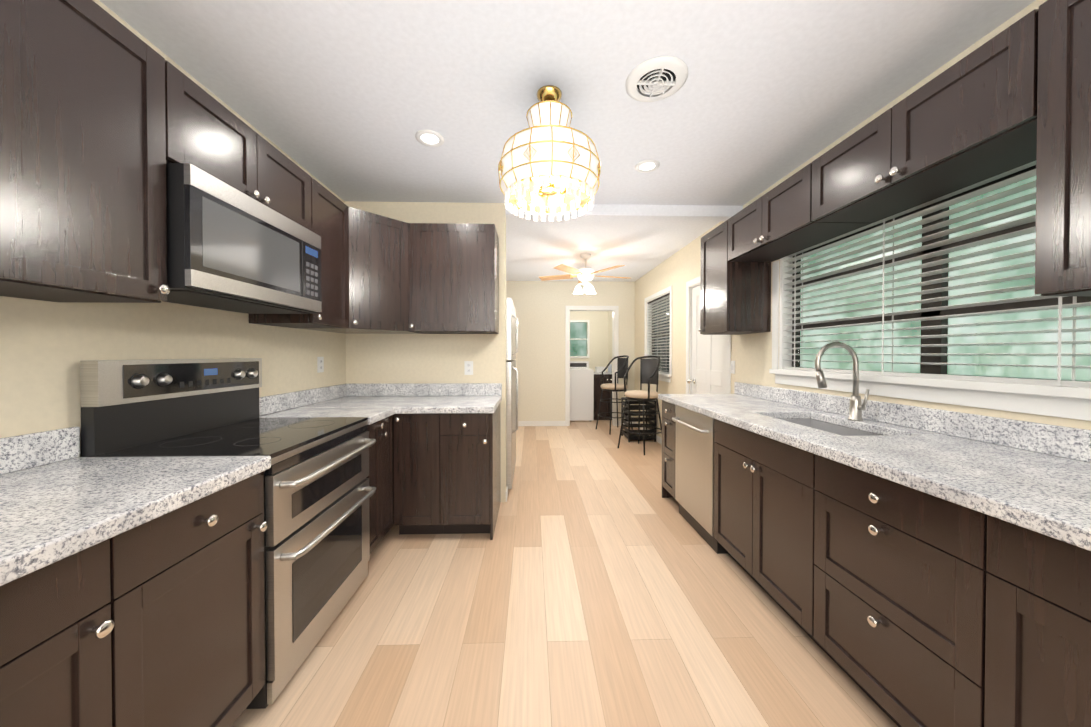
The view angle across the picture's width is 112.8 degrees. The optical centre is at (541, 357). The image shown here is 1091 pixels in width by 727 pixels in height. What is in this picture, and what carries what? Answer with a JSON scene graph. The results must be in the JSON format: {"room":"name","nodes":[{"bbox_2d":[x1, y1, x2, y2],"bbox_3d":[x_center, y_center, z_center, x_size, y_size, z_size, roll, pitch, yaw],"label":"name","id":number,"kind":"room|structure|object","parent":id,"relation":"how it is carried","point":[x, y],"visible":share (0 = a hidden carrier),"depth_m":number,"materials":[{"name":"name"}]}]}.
{"room":"kitchen","nodes":[
{"label":"kitchen","id":0,"kind":"room"},
{"bbox_2d":[0,0,345,456],"bbox_3d":[-1.688,-0.032,2.274,0.120,2.550,8.340,0,1,-2],"label":"wall","id":1,"kind":"structure","parent":0,"point":[46,347],"depth_m":1.38,"materials":[{"name":"paint"}]},
{"bbox_2d":[0,0,39,287],"bbox_3d":[-1.405,-0.584,0.566,0.350,0.810,0.583,0,1,-2],"label":"upper cabinet","id":2,"kind":"object","parent":1,"relation":"attached to","point":[19,230],"depth_m":0.86,"materials":[{"name":"brown wood"}]},
{"bbox_2d":[0,0,175,302],"bbox_3d":[-1.416,-0.589,0.968,0.350,0.810,0.470,0,1,-2],"label":"upper cabinet","id":3,"kind":"object","parent":1,"relation":"attached to","point":[105,117],"depth_m":1.03,"materials":[{"name":"brown wood"}]},
{"bbox_2d":[176,68,271,208],"bbox_3d":[-1.428,-0.836,1.431,0.350,0.325,0.458,0,1,-2],"label":"upper cabinet","id":4,"kind":"object","parent":1,"relation":"attached to","point":[210,138],"depth_m":1.42,"materials":[{"name":"brown wood"}]},
{"bbox_2d":[162,163,321,313],"bbox_3d":[-1.399,-0.447,1.598,0.414,0.426,0.760,0,1,-2],"label":"over-the-range microwave","id":5,"kind":"object","parent":4,"relation":"attached to","point":[230,248],"visible":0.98,"depth_m":1.42,"materials":[{"name":"silver metal"}]},
{"bbox_2d":[272,145,311,230],"bbox_3d":[-1.438,-0.840,1.768,0.350,0.325,0.457,0,1,-2],"label":"upper cabinet","id":6,"kind":"object","parent":1,"relation":"attached to","point":[291,185],"depth_m":1.84,"materials":[{"name":"brown wood"}]},
{"bbox_2d":[249,178,355,331],"bbox_3d":[-1.428,-0.602,2.232,0.393,0.810,0.452,0,1,-2],"label":"upper cabinet","id":7,"kind":"object","parent":1,"relation":"attached to","point":[331,218],"depth_m":2.22,"materials":[{"name":"brown wood"}]},
{"bbox_2d":[317,357,323,372],"bbox_3d":[-1.635,0.049,2.687,0.008,0.116,0.072,0,1,-2],"label":"electrical outlet plate","id":8,"kind":"object","parent":1,"relation":"attached to","point":[320,360],"depth_m":2.68,"materials":[{"name":"white plastic"}]},
{"bbox_2d":[335,208,423,333],"bbox_3d":[-1.288,-0.607,2.704,0.700,0.810,0.698,0,1,-2],"label":"upper cabinet","id":9,"kind":"object","parent":1,"relation":"attached to","point":[383,248],"depth_m":2.58,"materials":[{"name":"brown wood"}]},
{"bbox_2d":[345,201,505,501],"bbox_3d":[-0.977,-0.041,3.126,1.343,2.549,0.115,0,1,-2],"label":"wall","id":10,"kind":"structure","parent":0,"point":[400,358],"depth_m":3.07,"materials":[{"name":"paint"}]},
{"bbox_2d":[416,223,498,333],"bbox_3d":[-0.703,-0.609,2.871,0.698,0.810,0.391,0,1,-2],"label":"upper cabinet","id":11,"kind":"object","parent":10,"relation":"attached to","point":[457,265],"depth_m":2.73,"materials":[{"name":"brown wood"}]},
{"bbox_2d":[464,361,472,374],"bbox_3d":[-0.615,0.084,3.076,0.072,0.116,0.008,0,1,-2],"label":"electrical outlet plate","id":12,"kind":"object","parent":10,"relation":"attached to","point":[468,367],"depth_m":3.07,"materials":[{"name":"white plastic"}]},
{"bbox_2d":[231,420,897,726],"bbox_3d":[0.039,1.261,3.435,3.635,0.060,10.540,0,1,-2],"label":"floor","id":13,"kind":"structure","parent":0,"point":[597,581],"depth_m":1.67,"materials":[{"name":"brown wood"}]},
{"bbox_2d":[0,518,155,726],"bbox_3d":[-1.263,0.827,0.570,0.633,0.868,0.581,0,1,-2],"label":"base cabinet","id":14,"kind":"object","parent":13,"relation":"on","point":[78,630],"depth_m":0.76,"materials":[{"name":"black wood"}]},
{"bbox_2d":[0,427,270,585],"bbox_3d":[-1.243,0.318,0.336,0.661,0.150,1.833,0,1,-2],"label":"countertop","id":15,"kind":"structure","parent":14,"relation":"on","point":[60,498],"depth_m":0.95,"materials":[{"name":"stone"}]},
{"bbox_2d":[156,472,267,726],"bbox_3d":[-1.274,0.822,0.998,0.633,0.868,0.518,0,1,-2],"label":"base cabinet","id":16,"kind":"object","parent":13,"relation":"on","point":[158,621],"depth_m":1.06,"materials":[{"name":"black wood"}]},
{"bbox_2d":[80,358,375,708],"bbox_3d":[-1.239,0.627,1.640,0.714,1.245,0.758,0,1,-2],"label":"range","id":17,"kind":"object","parent":13,"relation":"on","point":[319,491],"visible":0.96,"depth_m":1.47,"materials":[{"name":"silver metal"}]},
{"bbox_2d":[366,421,379,553],"bbox_3d":[-1.302,0.810,2.156,0.639,0.868,0.263,0,1,-2],"label":"base cabinet","id":18,"kind":"object","parent":13,"relation":"on","point":[374,429],"depth_m":2.17,"materials":[{"name":"black wood"}]},
{"bbox_2d":[380,414,403,540],"bbox_3d":[-1.279,0.808,2.325,0.695,0.868,0.263,0,1,-2],"label":"base cabinet","id":19,"kind":"object","parent":13,"relation":"on","point":[391,427],"depth_m":2.42,"materials":[{"name":"black wood"}]},
{"bbox_2d":[259,387,399,424],"bbox_3d":[-1.278,0.299,2.204,0.690,0.150,0.369,0,1,-2],"label":"countertop","id":20,"kind":"structure","parent":19,"relation":"on","point":[374,403],"depth_m":2.41,"materials":[{"name":"stone"}]},
{"bbox_2d":[404,413,451,533],"bbox_3d":[-0.829,0.804,2.751,0.392,0.868,0.658,0,1,-2],"label":"base cabinet","id":21,"kind":"object","parent":13,"relation":"on","point":[427,437],"depth_m":2.45,"materials":[{"name":"black wood"}]},
{"bbox_2d":[328,383,501,413],"bbox_3d":[-0.982,0.293,2.734,1.313,0.150,0.673,0,1,-2],"label":"countertop","id":22,"kind":"structure","parent":21,"relation":"on","point":[415,398],"depth_m":2.95,"materials":[{"name":"stone"}]},
{"bbox_2d":[452,404,500,539],"bbox_3d":[-0.545,0.804,2.771,0.416,0.868,0.634,0,1,-2],"label":"base cabinet","id":23,"kind":"object","parent":13,"relation":"on","point":[476,437],"depth_m":2.46,"materials":[{"name":"black wood"}]},
{"bbox_2d":[506,298,517,488],"bbox_3d":[-0.675,0.338,3.696,0.911,1.780,0.910,0,1,-2],"label":"refrigerator","id":24,"kind":"object","parent":13,"relation":"on","point":[511,376],"visible":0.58,"depth_m":3.26,"materials":[{"name":"grey metal"}]},
{"bbox_2d":[570,361,593,420],"bbox_3d":[0.637,0.632,7.126,0.680,1.120,0.660,0,1,-2],"label":"washer","id":25,"kind":"object","parent":13,"relation":"on","point":[581,391],"visible":0.65,"depth_m":6.80,"materials":[{"name":"white metal"}]},
{"bbox_2d":[594,372,611,419],"bbox_3d":[1.303,0.736,7.190,0.605,0.910,0.550,0,1,-2],"label":"laundry cabinet","id":26,"kind":"object","parent":13,"relation":"on","point":[606,395],"visible":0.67,"depth_m":6.94,"materials":[{"name":"brown wood"}]},
{"bbox_2d":[595,367,605,371],"bbox_3d":[1.167,0.226,7.146,0.180,0.109,0.180,0,1,-2],"label":"laundry","id":27,"kind":"object","parent":26,"relation":"on","point":[599,369],"depth_m":7.06,"materials":[{"name":"white"}]},
{"bbox_2d":[596,355,632,434],"bbox_3d":[1.208,0.580,5.991,0.573,1.251,0.573,0,1,-2],"label":"bar stool","id":28,"kind":"object","parent":13,"relation":"on","point":[622,365],"visible":0.77,"depth_m":5.99,"materials":[{"name":"black metal"}]},
{"bbox_2d":[621,397,655,441],"bbox_3d":[1.453,0.912,5.431,0.400,0.595,0.420,0,1,-2],"label":"wine rack","id":29,"kind":"object","parent":13,"relation":"on","point":[629,419],"visible":0.81,"depth_m":5.23,"materials":[{"name":"black metal"}]},
{"bbox_2d":[617,356,661,454],"bbox_3d":[1.339,0.593,4.834,0.621,1.250,0.621,0,1,-2],"label":"bar stool","id":30,"kind":"object","parent":13,"relation":"on","point":[649,371],"visible":0.98,"depth_m":4.86,"materials":[{"name":"black metal"}]},
{"bbox_2d":[672,405,727,553],"bbox_3d":[1.356,0.806,2.599,0.687,0.868,0.596,0,1,-2],"label":"dishwasher","id":31,"kind":"object","parent":13,"relation":"on","point":[694,468],"visible":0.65,"depth_m":2.52,"materials":[{"name":"silver metal"}]},
{"bbox_2d":[662,400,761,515],"bbox_3d":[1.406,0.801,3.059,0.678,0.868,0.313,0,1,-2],"label":"base cabinet","id":32,"kind":"object","parent":13,"relation":"on","point":[737,451],"depth_m":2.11,"materials":[{"name":"black wood"}]},
{"bbox_2d":[794,448,969,726],"bbox_3d":[1.456,0.820,1.209,0.678,0.868,0.678,0,1,-2],"label":"base cabinet","id":33,"kind":"object","parent":13,"relation":"on","point":[900,605],"depth_m":1.18,"materials":[{"name":"black wood"}]},
{"bbox_2d":[966,509,1090,726],"bbox_3d":[1.471,0.826,0.641,0.678,0.868,0.592,0,1,-2],"label":"base cabinet","id":34,"kind":"object","parent":13,"relation":"on","point":[1028,633],"depth_m":0.85,"materials":[{"name":"black wood"}]},
{"bbox_2d":[658,382,1090,550],"bbox_3d":[1.438,0.408,1.358,0.706,0.351,3.730,0,1,-2],"label":"countertop","id":35,"kind":"structure","parent":34,"relation":"on","point":[1034,476],"depth_m":1.30,"materials":[{"name":"stone"}]},
{"bbox_2d":[815,342,869,420],"bbox_3d":[1.588,0.122,1.914,0.254,0.418,0.103,0,1,-2],"label":"faucet","id":36,"kind":"object","parent":35,"relation":"on","point":[856,407],"visible":1,"depth_m":1.92,"materials":[{"name":"silver metal"}]},
{"bbox_2d":[99,0,1035,281],"bbox_3d":[0.039,-1.359,3.408,3.635,0.080,10.540,0,1,-2],"label":"ceiling","id":37,"kind":"structure","parent":0,"point":[345,100],"depth_m":1.71,"materials":[{"name":"paint"}]},
{"bbox_2d":[415,130,443,146],"bbox_3d":[-0.660,-1.299,2.149,0.163,0.011,0.163,0,1,-8],"label":"recessed light","id":38,"kind":"object","parent":37,"relation":"in","point":[430,138],"depth_m":2.14,"materials":[{"name":"white"}]},
{"bbox_2d":[498,85,600,221],"bbox_3d":[0.040,-1.028,1.790,0.504,0.546,0.504,0,1,-2],"label":"chandelier","id":39,"kind":"object","parent":37,"relation":"hanging from","point":[549,164],"visible":1,"depth_m":1.66,"materials":[{"name":"glass"}]},
{"bbox_2d":[539,253,627,293],"bbox_3d":[0.580,-1.087,4.708,1.217,0.489,1.181,0,1,-2],"label":"fan","id":40,"kind":"object","parent":37,"relation":"hanging from","point":[585,276],"visible":1,"depth_m":4.62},
{"bbox_2d":[635,159,659,172],"bbox_3d":[0.722,-1.303,2.466,0.163,0.011,0.163,0,1,-8],"label":"recessed light","id":41,"kind":"object","parent":37,"relation":"in","point":[645,166],"depth_m":2.46,"materials":[{"name":"white"}]},
{"bbox_2d":[625,56,687,101],"bbox_3d":[0.538,-1.271,1.696,0.280,0.059,0.280,0,1,-2],"label":"ceiling vent","id":42,"kind":"object","parent":37,"relation":"in","point":[654,79],"visible":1,"depth_m":1.68,"materials":[{"name":"white plastic"}]},
{"bbox_2d":[506,281,634,420],"bbox_3d":[-0.042,-0.076,6.430,3.395,2.550,0.120,0,1,-2],"label":"wall","id":43,"kind":"structure","parent":0,"point":[540,316],"depth_m":6.38,"materials":[{"name":"paint"}]},
{"bbox_2d":[518,421,564,425],"bbox_3d":[-0.640,1.155,6.359,2.134,0.090,0.014,0,1,-2],"label":"baseboard","id":44,"kind":"structure","parent":43,"relation":"attached to","point":[553,423],"depth_m":6.37,"materials":[{"name":"white wood"}]},
{"bbox_2d":[565,306,618,425],"bbox_3d":[0.895,0.139,6.458,0.940,2.120,0.148,0,1,-2],"label":"door frame","id":45,"kind":"structure","parent":43,"relation":"attached to","point":[615,352],"depth_m":6.38,"materials":[{"name":"white wood"}]},
{"bbox_2d":[570,311,607,371],"bbox_3d":[0.796,-0.099,8.653,1.560,2.550,0.120,0,1,-2],"label":"wall","id":46,"kind":"structure","parent":0,"point":[600,338],"depth_m":8.60,"materials":[{"name":"paint"}]},
{"bbox_2d":[570,320,589,357],"bbox_3d":[0.847,-0.449,8.604,0.600,0.910,0.054,0,1,-2],"label":"laundry window","id":47,"kind":"structure","parent":46,"relation":"in","point":[588,339],"depth_m":8.58,"materials":[{"name":"white"}]},
{"bbox_2d":[505,204,742,220],"bbox_3d":[0.719,-1.268,3.159,2.048,0.094,0.115,0,1,-2],"label":"header beam","id":48,"kind":"structure","parent":0,"point":[627,212],"depth_m":3.12,"materials":[{"name":"paint"}]},
{"bbox_2d":[608,0,1090,437],"bbox_3d":[1.796,-0.045,3.469,0.120,2.550,10.540,0,1,-2],"label":"wall","id":49,"kind":"structure","parent":0,"point":[751,355],"depth_m":3.17,"materials":[{"name":"paint"}]},
{"bbox_2d":[633,422,661,444],"bbox_3d":[1.679,1.166,5.349,0.011,0.090,2.159,0,1,-2],"label":"baseboard","id":50,"kind":"structure","parent":49,"relation":"attached to","point":[658,439],"depth_m":5.22,"materials":[{"name":"white"}]},
{"bbox_2d":[644,285,671,382],"bbox_3d":[1.725,-0.316,5.265,0.165,1.265,1.120,0,1,-2],"label":"window","id":51,"kind":"structure","parent":49,"relation":"in","point":[663,376],"depth_m":5.38,"materials":[{"name":"white"}]},
{"bbox_2d":[647,293,669,373],"bbox_3d":[1.716,-0.330,5.264,0.054,1.083,0.928,0,1,-2],"label":"window blinds","id":52,"kind":"object","parent":51,"relation":"attached to","point":[661,298],"visible":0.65,"depth_m":5.21,"materials":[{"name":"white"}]},
{"bbox_2d":[687,285,725,393],"bbox_3d":[1.727,0.209,3.790,0.125,2.012,0.768,0,1,-2],"label":"door","id":53,"kind":"structure","parent":49,"relation":"in","point":[708,364],"depth_m":3.86,"materials":[{"name":"white wood"}]},
{"bbox_2d":[686,276,730,393],"bbox_3d":[1.780,0.172,3.791,0.134,2.110,0.940,0,1,-2],"label":"door frame","id":54,"kind":"structure","parent":49,"relation":"attached to","point":[693,282],"depth_m":4.17,"materials":[{"name":"white wood"}]},
{"bbox_2d":[730,361,734,373],"bbox_3d":[1.733,0.082,3.288,0.014,0.116,0.072,0,1,-2],"label":"electrical outlet plate","id":55,"kind":"object","parent":49,"relation":"attached to","point":[732,363],"depth_m":3.28,"materials":[{"name":"white plastic"}]},
{"bbox_2d":[698,221,770,334],"bbox_3d":[1.577,-0.630,2.974,0.340,0.850,0.434,0,1,-2],"label":"upper cabinet","id":56,"kind":"object","parent":49,"relation":"attached to","point":[735,299],"depth_m":2.76,"materials":[{"name":"brown wood"}]},
{"bbox_2d":[726,172,847,263],"bbox_3d":[1.595,-0.888,2.309,0.340,0.320,0.880,0,1,-2],"label":"upper cabinet","id":57,"kind":"object","parent":49,"relation":"attached to","point":[766,231],"depth_m":2.32,"materials":[{"name":"brown wood"}]},
{"bbox_2d":[798,15,1025,231],"bbox_3d":[1.616,-0.880,1.534,0.340,0.320,0.920,0,1,-2],"label":"upper cabinet","id":58,"kind":"object","parent":49,"relation":"attached to","point":[1017,94],"depth_m":1.40,"materials":[{"name":"brown wood"}]},
{"bbox_2d":[769,165,1090,420],"bbox_3d":[1.825,-0.290,1.571,0.165,0.980,2.330,0,1,-2],"label":"kitchen window","id":59,"kind":"structure","parent":49,"relation":"in","point":[1063,401],"depth_m":1.69,"materials":[{"name":"white"}]},
{"bbox_2d":[783,161,1090,387],"bbox_3d":[1.816,-0.334,1.571,0.054,0.858,2.138,0,1,-2],"label":"window blinds","id":60,"kind":"object","parent":59,"relation":"attached to","point":[1075,305],"visible":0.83,"depth_m":1.64,"materials":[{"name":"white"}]},
{"bbox_2d":[1022,0,1090,295],"bbox_3d":[1.635,-0.607,0.817,0.340,0.850,0.511,0,1,-2],"label":"upper cabinet","id":61,"kind":"object","parent":49,"relation":"attached to","point":[1058,33],"depth_m":1.02,"materials":[{"name":"brown wood"}]},
{"label":"outside","id":62,"kind":"structure","parent":0,"visible":0},
{"bbox_2d":[800,176,1090,380],"bbox_3d":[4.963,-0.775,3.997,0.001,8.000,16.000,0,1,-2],"label":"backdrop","id":63,"kind":"structure","parent":62,"point":[1066,348],"depth_m":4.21,"materials":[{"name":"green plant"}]},
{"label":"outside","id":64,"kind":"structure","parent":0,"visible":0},
{"bbox_2d":[570,322,586,355],"bbox_3d":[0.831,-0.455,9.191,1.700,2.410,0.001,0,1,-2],"label":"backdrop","id":65,"kind":"structure","parent":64,"point":[578,330],"depth_m":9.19,"materials":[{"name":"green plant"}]}
]}

